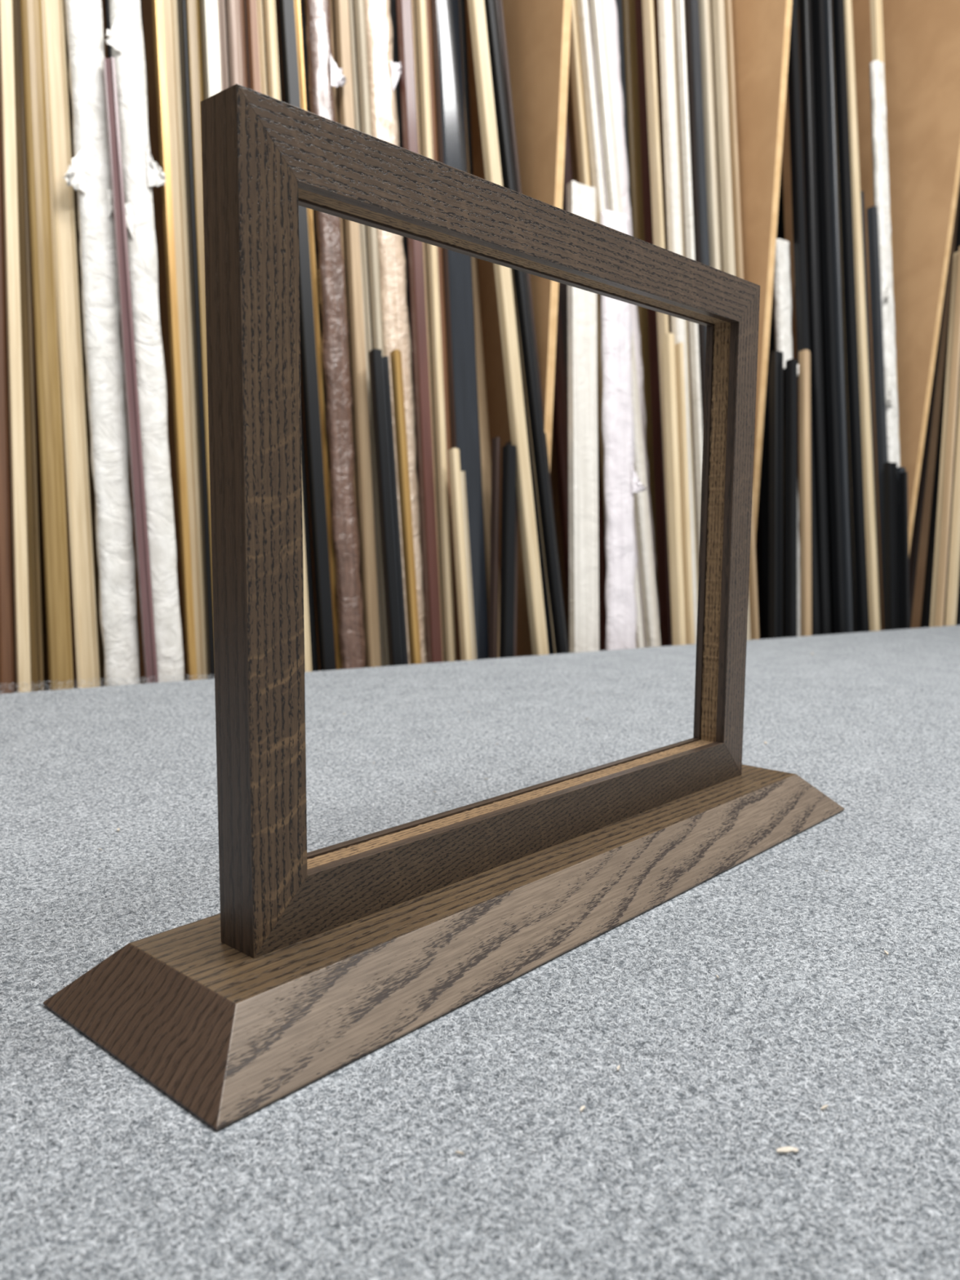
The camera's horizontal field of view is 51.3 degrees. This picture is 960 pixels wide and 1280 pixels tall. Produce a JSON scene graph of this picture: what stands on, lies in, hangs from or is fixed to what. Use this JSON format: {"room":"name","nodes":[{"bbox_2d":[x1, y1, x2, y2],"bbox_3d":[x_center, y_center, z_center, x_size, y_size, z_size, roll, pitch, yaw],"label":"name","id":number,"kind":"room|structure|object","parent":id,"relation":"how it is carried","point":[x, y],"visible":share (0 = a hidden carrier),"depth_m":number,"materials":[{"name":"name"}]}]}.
{"room":"service shop","nodes":[
{"label":"service shop","id":0,"kind":"room"},
{"bbox_2d":[47,0,959,689],"bbox_3d":[-0.250,-0.700,1.506,7.000,3.050,0.090,-3,8,-30],"label":"wood moldings","id":1,"kind":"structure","parent":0,"point":[147,11],"depth_m":1.53,"materials":[{"name":"brown wood"}]},
{"bbox_3d":[0.807,1.060,-0.138,6.404,0.050,8.032,6,9,42],"label":"floor","id":2,"kind":"structure","parent":0,"visible":0},
{"bbox_2d":[0,625,959,1279],"bbox_3d":[0.491,0.524,0.553,3.800,0.850,1.625,-3,8,-30],"label":"carpet","id":3,"kind":"object","parent":2,"relation":"on","point":[671,1167],"visible":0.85,"depth_m":0.31,"materials":[{"name":"carpet"}]},
{"bbox_2d":[43,84,844,1130],"bbox_3d":[0.031,-0.032,0.420,0.100,0.278,0.400,6,9,42],"label":"frame","id":4,"kind":"object","parent":3,"relation":"on","point":[310,964],"visible":1,"depth_m":0.32,"materials":[{"name":"brown wood"}]},
{"bbox_3d":[0.094,0.468,1.533,1.426,0.728,3.282,6,9,42],"label":"storage rack","id":5,"kind":"object","parent":2,"relation":"on","visible":0},
{"bbox_2d":[0,92,15,693],"bbox_3d":[-0.492,-0.531,1.010,0.016,1.359,0.237,-2,7,-18],"label":"strip","id":6,"kind":"object","parent":5,"relation":"on","point":[6,625],"visible":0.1,"depth_m":0.99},
{"bbox_2d":[0,78,17,693],"bbox_3d":[-0.526,-0.568,1.073,0.030,1.416,0.248,-2,7,-18],"label":"strip","id":7,"kind":"object","parent":5,"relation":"on","point":[15,688],"visible":0.02,"depth_m":1.06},
{"bbox_2d":[0,0,31,692],"bbox_3d":[-0.471,-0.475,1.000,0.014,1.249,0.218,-2,7,-18],"label":"strip","id":8,"kind":"object","parent":5,"relation":"on","point":[8,126],"visible":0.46,"depth_m":0.99,"materials":[{"name":"wood"}]},
{"bbox_2d":[12,0,44,691],"bbox_3d":[-0.475,-0.609,1.025,0.013,1.509,0.258,-2,7,-20],"label":"strip","id":9,"kind":"object","parent":5,"relation":"on","point":[30,452],"visible":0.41,"depth_m":1.01,"materials":[{"name":"wood"}]},
{"bbox_2d":[34,395,48,690],"bbox_3d":[-0.506,-0.510,1.099,0.026,1.296,0.226,-2,7,-20],"label":"strip","id":10,"kind":"object","parent":5,"relation":"on","point":[45,652],"visible":0.02,"depth_m":1.08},
{"bbox_2d":[19,0,73,690],"bbox_3d":[-0.451,-0.545,1.016,0.022,1.385,0.237,-2,7,-23],"label":"strip","id":11,"kind":"object","parent":5,"relation":"on","point":[32,11],"visible":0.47,"depth_m":1.00,"materials":[{"name":"wood"}]},
{"bbox_2d":[27,193,75,688],"bbox_3d":[-0.472,-0.450,1.077,0.032,1.182,0.204,-3,7,-26],"label":"strip","id":12,"kind":"object","parent":5,"relation":"on","point":[33,345],"visible":0.02,"depth_m":1.06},
{"bbox_2d":[43,0,100,688],"bbox_3d":[-0.439,-0.529,1.040,0.022,1.347,0.230,-3,7,-26],"label":"strip","id":13,"kind":"object","parent":5,"relation":"on","point":[70,352],"visible":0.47,"depth_m":1.03,"materials":[{"name":"wood"}]},
{"bbox_2d":[62,0,104,686],"bbox_3d":[-0.450,-0.436,1.108,0.027,1.148,0.197,-3,8,-27],"label":"strip","id":14,"kind":"object","parent":5,"relation":"on","point":[92,496],"visible":0.02,"depth_m":1.10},
{"bbox_2d":[62,0,140,686],"bbox_3d":[-0.405,-0.515,1.041,0.058,1.320,0.227,-2,7,-23],"label":"strip","id":15,"kind":"object","parent":5,"relation":"on","point":[88,173],"visible":0.81,"depth_m":1.03,"materials":[{"name":"wood"}]},
{"bbox_2d":[102,56,158,683],"bbox_3d":[-0.357,-0.226,1.029,0.010,0.748,0.132,-4,8,-31],"label":"strip","id":16,"kind":"object","parent":5,"relation":"on","point":[108,64],"visible":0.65,"depth_m":1.03,"materials":[{"name":"wood"}]},
{"bbox_2d":[105,0,183,682],"bbox_3d":[-0.370,-0.577,1.064,0.053,1.437,0.243,-3,8,-29],"label":"strip","id":17,"kind":"object","parent":5,"relation":"on","point":[140,172],"visible":0.79,"depth_m":1.05,"materials":[{"name":"wood"}]},
{"bbox_2d":[151,0,197,680],"bbox_3d":[-0.342,-0.555,1.079,0.009,1.392,0.237,-3,7,-25],"label":"strip","id":18,"kind":"object","parent":5,"relation":"on","point":[157,6],"visible":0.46,"depth_m":1.07,"materials":[{"name":"wood"}]},
{"bbox_2d":[161,0,207,679],"bbox_3d":[-0.340,-0.601,1.102,0.018,1.477,0.251,-2,7,-23],"label":"strip","id":19,"kind":"object","parent":5,"relation":"on","point":[170,11],"visible":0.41,"depth_m":1.09,"materials":[{"name":"wood"}]},
{"bbox_2d":[178,0,214,679],"bbox_3d":[-0.318,-0.531,1.092,0.008,1.342,0.230,-2,7,-21],"label":"strip","id":20,"kind":"object","parent":5,"relation":"on","point":[187,109],"visible":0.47,"depth_m":1.08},
{"bbox_2d":[186,0,213,599],"bbox_3d":[-0.312,-0.487,1.111,0.017,1.250,0.216,-2,7,-21],"label":"strip","id":21,"kind":"object","parent":5,"relation":"on","point":[193,6],"visible":0.23,"depth_m":1.11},
{"bbox_2d":[200,0,222,99],"bbox_3d":[-0.290,-0.502,1.105,0.018,1.282,0.222,-2,7,-22],"label":"strip","id":22,"kind":"object","parent":5,"relation":"on","point":[209,8],"visible":0.02,"depth_m":1.10,"materials":[{"name":"wood"}]},
{"bbox_2d":[217,0,228,90],"bbox_3d":[-0.288,-0.555,1.129,0.013,1.381,0.236,-2,7,-22],"label":"strip","id":23,"kind":"object","parent":5,"relation":"on","point":[221,3],"visible":0.02,"depth_m":1.13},
{"bbox_2d":[226,0,242,86],"bbox_3d":[-0.267,-0.499,1.119,0.013,1.272,0.219,-2,7,-22],"label":"strip","id":24,"kind":"object","parent":5,"relation":"on","point":[233,9],"visible":0.02,"depth_m":1.12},
{"bbox_2d":[245,0,261,93],"bbox_3d":[-0.254,-0.605,1.133,0.010,1.479,0.252,-2,7,-23],"label":"strip","id":25,"kind":"object","parent":5,"relation":"on","point":[251,5],"visible":0.02,"depth_m":1.13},
{"bbox_2d":[263,0,311,671],"bbox_3d":[-0.233,-0.583,1.144,0.012,1.434,0.244,-3,7,-25],"label":"strip","id":26,"kind":"object","parent":5,"relation":"on","point":[273,69],"visible":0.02,"depth_m":1.14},
{"bbox_2d":[275,0,318,671],"bbox_3d":[-0.227,-0.506,1.160,0.009,1.276,0.217,-3,8,-27],"label":"strip","id":27,"kind":"object","parent":5,"relation":"on","point":[314,661],"visible":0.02,"depth_m":1.15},
{"bbox_2d":[278,0,336,671],"bbox_3d":[-0.212,-0.554,1.154,0.016,1.375,0.233,-3,8,-27],"label":"strip","id":28,"kind":"object","parent":5,"relation":"on","point":[286,7],"visible":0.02,"depth_m":1.14,"materials":[{"name":"wood"}]},
{"bbox_2d":[293,0,340,669],"bbox_3d":[-0.212,-0.631,1.177,0.011,1.521,0.257,-3,7,-26],"label":"strip","id":29,"kind":"object","parent":5,"relation":"on","point":[297,4],"visible":0.23,"depth_m":1.17,"materials":[{"name":"wood"}]},
{"bbox_2d":[299,0,340,665],"bbox_3d":[-0.207,-0.514,1.235,0.033,1.276,0.219,-3,7,-24],"label":"strip","id":30,"kind":"object","parent":5,"relation":"on","point":[302,12],"visible":0.02,"depth_m":1.23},
{"bbox_2d":[303,0,365,669],"bbox_3d":[-0.174,-0.515,1.172,0.043,1.293,0.223,-3,7,-24],"label":"strip","id":31,"kind":"object","parent":5,"relation":"on","point":[323,73],"visible":0.77,"depth_m":1.16,"materials":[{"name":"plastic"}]},
{"bbox_2d":[332,0,366,667],"bbox_3d":[-0.185,-0.534,1.266,0.028,1.309,0.225,-3,7,-24],"label":"strip","id":32,"kind":"object","parent":5,"relation":"on","point":[344,226],"visible":0.1,"depth_m":1.26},
{"bbox_2d":[333,0,381,667],"bbox_3d":[-0.157,-0.605,1.188,0.015,1.467,0.251,-2,7,-22],"label":"strip","id":33,"kind":"object","parent":5,"relation":"on","point":[341,19],"visible":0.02,"depth_m":1.17,"materials":[{"name":"wood"}]},
{"bbox_2d":[347,0,389,666],"bbox_3d":[-0.148,-0.499,1.206,0.015,1.253,0.214,-3,7,-24],"label":"strip","id":34,"kind":"object","parent":5,"relation":"on","point":[368,345],"visible":0.18,"depth_m":1.20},
{"bbox_2d":[354,0,382,356],"bbox_3d":[-0.132,-0.545,1.199,0.009,1.347,0.230,-3,7,-24],"label":"strip","id":35,"kind":"object","parent":5,"relation":"on","point":[358,4],"visible":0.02,"depth_m":1.20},
{"bbox_2d":[368,348,402,666],"bbox_3d":[-0.105,-0.098,1.148,0.012,0.470,0.088,-3,8,-28],"label":"strip","id":36,"kind":"object","parent":5,"relation":"on","point":[386,525],"visible":0.65,"depth_m":1.14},
{"bbox_2d":[382,355,408,665],"bbox_3d":[-0.101,-0.098,1.168,0.014,0.466,0.087,-3,8,-28],"label":"strip","id":37,"kind":"object","parent":5,"relation":"on","point":[384,359],"visible":0.27,"depth_m":1.17,"materials":[{"name":"wood"}]},
{"bbox_2d":[364,0,427,664],"bbox_3d":[-0.110,-0.538,1.229,0.048,1.326,0.229,-3,7,-25],"label":"strip","id":38,"kind":"object","parent":5,"relation":"on","point":[384,74],"visible":0.46,"depth_m":1.22,"materials":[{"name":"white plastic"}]},
{"bbox_2d":[390,349,421,664],"bbox_3d":[-0.082,-0.100,1.161,0.011,0.472,0.088,-3,8,-27],"label":"strip","id":39,"kind":"object","parent":5,"relation":"on","point":[414,641],"visible":0.66,"depth_m":1.16,"materials":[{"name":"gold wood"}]},
{"bbox_2d":[390,0,426,648],"bbox_3d":[-0.105,-0.444,1.288,0.031,1.127,0.200,-2,7,-20],"label":"strip","id":40,"kind":"object","parent":5,"relation":"on","point":[393,2],"visible":0.15,"depth_m":1.29,"materials":[{"name":"wood"}]},
{"bbox_2d":[395,0,445,662],"bbox_3d":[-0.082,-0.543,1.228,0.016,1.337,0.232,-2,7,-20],"label":"strip","id":41,"kind":"object","parent":5,"relation":"on","point":[428,532],"visible":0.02,"depth_m":1.22,"materials":[{"name":"wood"}]},
{"bbox_2d":[410,0,444,662],"bbox_3d":[-0.077,-0.521,1.248,0.012,1.288,0.222,-2,7,-19],"label":"strip","id":42,"kind":"object","parent":5,"relation":"on","point":[411,1],"visible":0.02,"depth_m":1.24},
{"bbox_2d":[415,0,456,662],"bbox_3d":[-0.060,-0.511,1.238,0.012,1.270,0.220,-2,7,-19],"label":"strip","id":43,"kind":"object","parent":5,"relation":"on","point":[420,5],"visible":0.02,"depth_m":1.23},
{"bbox_2d":[426,0,461,661],"bbox_3d":[-0.056,-0.499,1.258,0.015,1.242,0.216,-2,7,-19],"label":"strip","id":44,"kind":"object","parent":5,"relation":"on","point":[428,11],"visible":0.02,"depth_m":1.25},
{"bbox_2d":[431,0,488,659],"bbox_3d":[-0.034,-0.621,1.260,0.036,1.485,0.260,-2,7,-19],"label":"strip","id":45,"kind":"object","parent":5,"relation":"on","point":[464,395],"visible":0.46,"depth_m":1.25,"materials":[{"name":"wood"}]},
{"bbox_2d":[448,448,472,660],"bbox_3d":[-0.019,-0.048,1.194,0.012,0.361,0.071,-3,7,-26],"label":"strip","id":46,"kind":"object","parent":5,"relation":"on","point":[453,453],"visible":0.66,"depth_m":1.19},
{"bbox_2d":[460,471,476,659],"bbox_3d":[-0.016,-0.037,1.213,0.013,0.335,0.067,-3,7,-26],"label":"strip","id":47,"kind":"object","parent":5,"relation":"on","point":[462,473],"visible":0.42,"depth_m":1.21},
{"bbox_2d":[459,0,479,293],"bbox_3d":[-0.014,-0.482,1.343,0.023,1.190,0.210,-2,7,-19],"label":"strip","id":48,"kind":"object","parent":5,"relation":"on","point":[462,2],"visible":0.06,"depth_m":1.35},
{"bbox_2d":[463,93,500,628],"bbox_3d":[-0.023,-0.643,1.325,0.013,1.514,0.255,-3,8,-30],"label":"strip","id":49,"kind":"object","parent":5,"relation":"on","point":[473,259],"visible":0.12,"depth_m":1.31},
{"bbox_2d":[471,260,499,657],"bbox_3d":[-0.023,-0.578,1.303,0.013,1.390,0.235,-3,8,-30],"label":"strip","id":50,"kind":"object","parent":5,"relation":"on","point":[486,496],"visible":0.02,"depth_m":1.29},
{"bbox_2d":[488,436,500,658],"bbox_3d":[0.017,-0.061,1.234,0.011,0.380,0.085,1,7,2],"label":"strip","id":51,"kind":"object","parent":5,"relation":"on","point":[495,442],"visible":0.65,"depth_m":1.24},
{"bbox_2d":[499,444,515,657],"bbox_3d":[0.034,-0.054,1.225,0.017,0.369,0.087,1,7,2],"label":"strip","id":52,"kind":"object","parent":5,"relation":"on","point":[508,500],"visible":0.65,"depth_m":1.22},
{"bbox_2d":[467,0,548,655],"bbox_3d":[0.020,-0.553,1.248,0.018,1.354,0.236,-5,9,-41],"label":"strip","id":53,"kind":"object","parent":5,"relation":"on","point":[476,7],"visible":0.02,"depth_m":1.24,"materials":[{"name":"wood"}]},
{"bbox_2d":[465,0,571,657],"bbox_3d":[0.026,-0.753,1.416,0.076,1.721,0.328,-3,8,-30],"label":"board","id":54,"kind":"object","parent":5,"relation":"on","point":[537,32],"visible":0.11,"depth_m":1.33,"materials":[{"name":"brown wood"}]},
{"bbox_2d":[493,102,555,653],"bbox_3d":[0.039,-0.562,1.298,0.018,1.361,0.239,-6,9,-43],"label":"strip","id":55,"kind":"object","parent":5,"relation":"on","point":[525,388],"visible":0.02,"depth_m":1.29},
{"bbox_2d":[484,0,568,653],"bbox_3d":[0.045,-0.520,1.262,0.227,1.286,0.017,7,9,44],"label":"strip","id":56,"kind":"object","parent":5,"relation":"on","point":[499,85],"visible":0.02,"depth_m":1.25,"materials":[{"name":"wood"}]},
{"bbox_2d":[496,0,556,537],"bbox_3d":[0.044,-0.609,1.322,0.016,1.447,0.252,-6,9,-42],"label":"strip","id":57,"kind":"object","parent":5,"relation":"on","point":[500,7],"visible":0.18,"depth_m":1.32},
{"bbox_2d":[511,271,554,654],"bbox_3d":[0.028,-0.500,1.268,0.222,1.244,0.013,7,9,44],"label":"strip","id":58,"kind":"object","parent":5,"relation":"on","point":[550,646],"visible":0.02,"depth_m":1.26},
{"bbox_2d":[552,288,569,633],"bbox_3d":[0.100,-0.511,1.410,0.023,1.232,0.210,-4,8,-31],"label":"strip","id":59,"kind":"object","parent":5,"relation":"on","point":[560,409],"visible":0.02,"depth_m":1.40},
{"bbox_2d":[558,178,600,650],"bbox_3d":[0.118,-0.476,1.436,0.034,1.158,0.198,-4,8,-31],"label":"strip","id":60,"kind":"object","parent":5,"relation":"on","point":[562,287],"visible":0.12,"depth_m":1.43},
{"bbox_2d":[566,180,599,653],"bbox_3d":[0.136,-0.242,1.314,0.040,0.725,0.158,0,7,-2],"label":"strip","id":61,"kind":"object","parent":5,"relation":"on","point":[584,588],"visible":0.65,"depth_m":1.31,"materials":[{"name":"wood"}]},
{"bbox_2d":[563,111,606,650],"bbox_3d":[0.140,-0.460,1.466,0.034,1.120,0.195,-4,8,-35],"label":"strip","id":62,"kind":"object","parent":5,"relation":"on","point":[567,176],"visible":0.02,"depth_m":1.46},
{"bbox_2d":[568,0,604,513],"bbox_3d":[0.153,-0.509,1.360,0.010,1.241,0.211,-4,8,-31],"label":"strip","id":63,"kind":"object","parent":5,"relation":"on","point":[574,51],"visible":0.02,"depth_m":1.36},
{"bbox_2d":[576,0,644,648],"bbox_3d":[0.167,-0.571,1.372,0.011,1.361,0.232,-4,8,-35],"label":"strip","id":64,"kind":"object","parent":5,"relation":"on","point":[581,5],"visible":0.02,"depth_m":1.37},
{"bbox_2d":[600,209,646,650],"bbox_3d":[0.190,-0.225,1.323,0.058,0.689,0.149,0,7,-3],"label":"strip","id":65,"kind":"object","parent":5,"relation":"on","point":[621,482],"visible":0.7,"depth_m":1.31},
{"bbox_2d":[587,0,660,647],"bbox_3d":[0.201,-0.579,1.450,0.054,1.360,0.232,-3,7,-27],"label":"strip","id":66,"kind":"object","parent":5,"relation":"on","point":[611,9],"visible":0.26,"depth_m":1.45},
{"bbox_2d":[615,0,632,230],"bbox_3d":[0.212,-0.490,1.475,0.037,1.179,0.211,-2,7,-17],"label":"strip","id":67,"kind":"object","parent":5,"relation":"on","point":[619,2],"visible":0.02,"depth_m":1.49,"materials":[{"name":"wood"}]},
{"bbox_2d":[589,0,661,647],"bbox_3d":[0.196,-0.518,1.386,0.020,1.254,0.214,-4,8,-35],"label":"strip","id":68,"kind":"object","parent":5,"relation":"on","point":[599,33],"visible":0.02,"depth_m":1.38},
{"bbox_2d":[622,0,661,644],"bbox_3d":[0.240,-0.552,1.512,0.025,1.295,0.232,-1,7,-14],"label":"strip","id":69,"kind":"object","parent":5,"relation":"on","point":[628,6],"visible":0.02,"depth_m":1.51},
{"bbox_2d":[634,0,672,646],"bbox_3d":[0.259,-0.540,1.540,0.036,1.264,0.232,-1,7,-13],"label":"strip","id":70,"kind":"object","parent":5,"relation":"on","point":[657,436],"visible":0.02,"depth_m":1.53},
{"bbox_2d":[644,0,668,403],"bbox_3d":[0.259,-0.526,1.423,0.011,1.264,0.222,-2,7,-17],"label":"strip","id":71,"kind":"object","parent":5,"relation":"on","point":[648,5],"visible":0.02,"depth_m":1.43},
{"bbox_2d":[641,0,671,622],"bbox_3d":[0.257,-0.613,1.445,0.014,1.430,0.249,-2,7,-17],"label":"strip","id":72,"kind":"object","parent":5,"relation":"on","point":[642,1],"visible":0.24,"depth_m":1.45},
{"bbox_2d":[662,333,685,645],"bbox_3d":[0.267,-0.152,1.365,0.013,0.534,0.104,-1,7,-12],"label":"strip","id":73,"kind":"object","parent":5,"relation":"on","point":[673,462],"visible":0.65,"depth_m":1.36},
{"bbox_2d":[657,0,697,644],"bbox_3d":[0.279,-0.598,1.439,0.017,1.403,0.249,-1,7,-14],"label":"strip","id":74,"kind":"object","parent":5,"relation":"on","point":[664,12],"visible":0.46,"depth_m":1.44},
{"bbox_2d":[674,342,694,644],"bbox_3d":[0.285,-0.148,1.375,0.012,0.523,0.102,-1,7,-12],"label":"strip","id":75,"kind":"object","parent":5,"relation":"on","point":[678,348],"visible":0.66,"depth_m":1.37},
{"bbox_2d":[671,0,697,607],"bbox_3d":[0.284,-0.641,1.464,0.020,1.483,0.261,-1,7,-14],"label":"strip","id":76,"kind":"object","parent":5,"relation":"on","point":[672,1],"visible":0.06,"depth_m":1.45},
{"bbox_2d":[673,0,698,582],"bbox_3d":[0.306,-0.627,1.474,0.013,1.452,0.257,-1,7,-13],"label":"strip","id":77,"kind":"object","parent":5,"relation":"on","point":[674,10],"visible":0.18,"depth_m":1.47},
{"bbox_2d":[675,0,702,556],"bbox_3d":[0.306,-0.604,1.455,0.012,1.411,0.249,-1,7,-14],"label":"strip","id":78,"kind":"object","parent":5,"relation":"on","point":[679,4],"visible":0.47,"depth_m":1.45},
{"bbox_2d":[685,0,709,407],"bbox_3d":[0.325,-0.614,1.466,0.015,1.428,0.253,-1,7,-14],"label":"strip","id":79,"kind":"object","parent":5,"relation":"on","point":[692,6],"visible":0.46,"depth_m":1.47,"materials":[{"name":"wood"}]},
{"bbox_2d":[698,0,719,270],"bbox_3d":[0.349,-0.544,1.476,0.014,1.288,0.229,-1,7,-14],"label":"strip","id":80,"kind":"object","parent":5,"relation":"on","point":[706,68],"visible":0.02,"depth_m":1.48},
{"bbox_2d":[710,0,723,271],"bbox_3d":[0.373,-0.548,1.509,0.014,1.288,0.228,-1,7,-13],"label":"strip","id":81,"kind":"object","parent":5,"relation":"on","point":[711,1],"visible":0.02,"depth_m":1.52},
{"bbox_2d":[653,0,792,542],"bbox_3d":[0.360,-0.773,1.609,0.081,1.721,0.328,-3,8,-30],"label":"board","id":82,"kind":"object","parent":5,"relation":"on","point":[761,28],"visible":0.11,"depth_m":1.50,"materials":[{"name":"brown wood"}]},
{"bbox_2d":[712,0,750,639],"bbox_3d":[0.371,-0.574,1.490,0.014,1.344,0.240,-1,7,-13],"label":"strip","id":83,"kind":"object","parent":5,"relation":"on","point":[726,194],"visible":0.46,"depth_m":1.49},
{"bbox_2d":[724,0,759,639],"bbox_3d":[0.386,-0.672,1.505,0.012,1.536,0.271,-1,7,-13],"label":"strip","id":84,"kind":"object","parent":5,"relation":"on","point":[753,590],"visible":0.47,"depth_m":1.50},
{"bbox_2d":[755,341,769,639],"bbox_3d":[0.449,-0.575,1.615,0.033,1.320,0.248,-1,7,-9],"label":"strip","id":85,"kind":"object","parent":5,"relation":"on","point":[762,521],"visible":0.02,"depth_m":1.59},
{"bbox_2d":[768,350,783,638],"bbox_3d":[0.440,-0.164,1.484,0.020,0.534,0.123,1,7,5],"label":"strip","id":86,"kind":"object","parent":5,"relation":"on","point":[776,357],"visible":0.65,"depth_m":1.48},
{"bbox_2d":[782,368,785,637],"bbox_3d":[0.465,-0.154,1.498,0.020,0.511,0.117,1,7,5],"label":"strip","id":87,"kind":"object","parent":5,"relation":"on","point":[784,380],"visible":0.27,"depth_m":1.50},
{"bbox_2d":[773,238,799,636],"bbox_3d":[0.483,-0.265,1.553,0.042,0.717,0.143,0,7,-7],"label":"strip","id":88,"kind":"object","parent":5,"relation":"on","point":[781,280],"visible":0.28,"depth_m":1.56,"materials":[{"name":"wood"}]},
{"bbox_2d":[785,358,797,637],"bbox_3d":[0.460,-0.156,1.476,0.016,0.520,0.118,1,7,5],"label":"strip","id":89,"kind":"object","parent":5,"relation":"on","point":[791,370],"visible":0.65,"depth_m":1.48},
{"bbox_2d":[786,0,819,635],"bbox_3d":[0.502,-0.607,1.567,0.017,1.395,0.256,-1,7,-9],"label":"strip","id":90,"kind":"object","parent":5,"relation":"on","point":[793,78],"visible":0.46,"depth_m":1.56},
{"bbox_2d":[799,349,812,636],"bbox_3d":[0.487,-0.166,1.494,0.018,0.536,0.120,1,7,3],"label":"strip","id":91,"kind":"object","parent":5,"relation":"on","point":[805,477],"visible":0.66,"depth_m":1.49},
{"bbox_2d":[799,0,830,635],"bbox_3d":[0.528,-0.572,1.581,0.019,1.321,0.248,0,7,-6],"label":"strip","id":92,"kind":"object","parent":5,"relation":"on","point":[814,315],"visible":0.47,"depth_m":1.57,"materials":[{"name":"wood"}]},
{"bbox_2d":[810,0,831,634],"bbox_3d":[0.537,-0.537,1.601,0.020,1.247,0.235,0,7,-6],"label":"strip","id":93,"kind":"object","parent":5,"relation":"on","point":[811,0],"visible":0.12,"depth_m":1.60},
{"bbox_2d":[811,0,834,634],"bbox_3d":[0.557,-0.605,1.618,0.015,1.378,0.253,0,7,-7],"label":"strip","id":94,"kind":"object","parent":5,"relation":"on","point":[818,184],"visible":0.29,"depth_m":1.61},
{"bbox_2d":[813,0,844,634],"bbox_3d":[0.555,-0.617,1.598,0.014,1.408,0.260,0,7,-7],"label":"strip","id":95,"kind":"object","parent":5,"relation":"on","point":[818,5],"visible":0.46,"depth_m":1.59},
{"bbox_2d":[823,0,853,633],"bbox_3d":[0.574,-0.598,1.609,0.014,1.367,0.252,0,7,-7],"label":"strip","id":96,"kind":"object","parent":5,"relation":"on","point":[827,3],"visible":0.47,"depth_m":1.60,"materials":[{"name":"wood"}]},
{"bbox_2d":[831,0,856,602],"bbox_3d":[0.600,-0.686,1.648,0.013,1.534,0.271,-1,7,-12],"label":"strip","id":97,"kind":"object","parent":5,"relation":"on","point":[837,144],"visible":0.18,"depth_m":1.65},
{"bbox_2d":[832,0,869,632],"bbox_3d":[0.600,-0.563,1.621,0.016,1.295,0.238,-1,7,-9],"label":"strip","id":98,"kind":"object","parent":5,"relation":"on","point":[838,15],"visible":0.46,"depth_m":1.61,"materials":[{"name":"wood"}]},
{"bbox_2d":[756,0,959,639],"bbox_3d":[0.719,-0.795,1.817,0.218,1.721,0.328,-3,8,-30],"label":"board","id":99,"kind":"object","parent":5,"relation":"on","point":[922,37],"visible":0.22,"depth_m":1.73,"materials":[{"name":"brown wood"}]},
{"bbox_2d":[844,0,880,631],"bbox_3d":[0.621,-0.628,1.638,0.018,1.421,0.255,-1,7,-12],"label":"strip","id":100,"kind":"object","parent":5,"relation":"on","point":[864,378],"visible":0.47,"depth_m":1.62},
{"bbox_2d":[860,191,882,631],"bbox_3d":[0.641,-0.331,1.648,0.016,0.828,0.157,-1,7,-10],"label":"strip","id":101,"kind":"object","parent":5,"relation":"on","point":[861,192],"visible":0.19,"depth_m":1.65,"materials":[{"name":"wood"}]},
{"bbox_2d":[866,205,888,630],"bbox_3d":[0.660,-0.315,1.640,0.013,0.798,0.151,-1,7,-10],"label":"strip","id":102,"kind":"object","parent":5,"relation":"on","point":[872,212],"visible":0.65,"depth_m":1.64,"materials":[{"name":"wood"}]},
{"bbox_2d":[869,59,899,466],"bbox_3d":[0.675,-0.443,1.660,0.038,1.050,0.200,-1,7,-8],"label":"strip","id":103,"kind":"object","parent":5,"relation":"on","point":[878,107],"visible":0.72,"depth_m":1.66,"materials":[{"name":"wood"}]},
{"bbox_2d":[870,0,900,466],"bbox_3d":[0.689,-0.671,1.698,0.018,1.494,0.272,-1,7,-8],"label":"strip","id":104,"kind":"object","parent":5,"relation":"on","point":[876,6],"visible":0.06,"depth_m":1.71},
{"bbox_2d":[883,462,899,630],"bbox_3d":[0.662,-0.098,1.608,0.021,0.376,0.089,1,7,3],"label":"strip","id":105,"kind":"object","parent":5,"relation":"on","point":[890,469],"visible":0.65,"depth_m":1.61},
{"bbox_2d":[898,471,909,629],"bbox_3d":[0.680,-0.089,1.599,0.011,0.360,0.083,1,7,3],"label":"strip","id":106,"kind":"object","parent":5,"relation":"on","point":[903,477],"visible":0.66,"depth_m":1.60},
{"bbox_2d":[908,253,950,628],"bbox_3d":[0.849,-0.545,1.879,0.027,1.212,0.434,4,8,31],"label":"strip","id":107,"kind":"object","parent":5,"relation":"on","point":[914,547],"visible":0.16,"depth_m":1.83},
{"bbox_2d":[920,195,959,627],"bbox_3d":[0.859,-0.649,1.793,0.020,1.433,0.472,4,8,29],"label":"strip","id":108,"kind":"object","parent":5,"relation":"on","point":[928,580],"visible":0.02,"depth_m":1.72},
{"bbox_2d":[929,251,958,626],"bbox_3d":[0.790,-0.294,1.693,0.019,0.750,0.229,4,7,25],"label":"strip","id":109,"kind":"object","parent":5,"relation":"on","point":[935,569],"visible":0.32,"depth_m":1.70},
{"bbox_2d":[934,246,959,626],"bbox_3d":[0.787,-0.296,1.674,0.013,0.756,0.225,4,7,25],"label":"strip","id":110,"kind":"object","parent":5,"relation":"on","point":[950,443],"visible":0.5,"depth_m":1.67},
{"bbox_2d":[944,391,959,626],"bbox_3d":[0.809,-0.283,1.685,0.016,0.730,0.220,4,7,25],"label":"strip","id":111,"kind":"object","parent":5,"relation":"on","point":[954,549],"visible":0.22,"depth_m":1.66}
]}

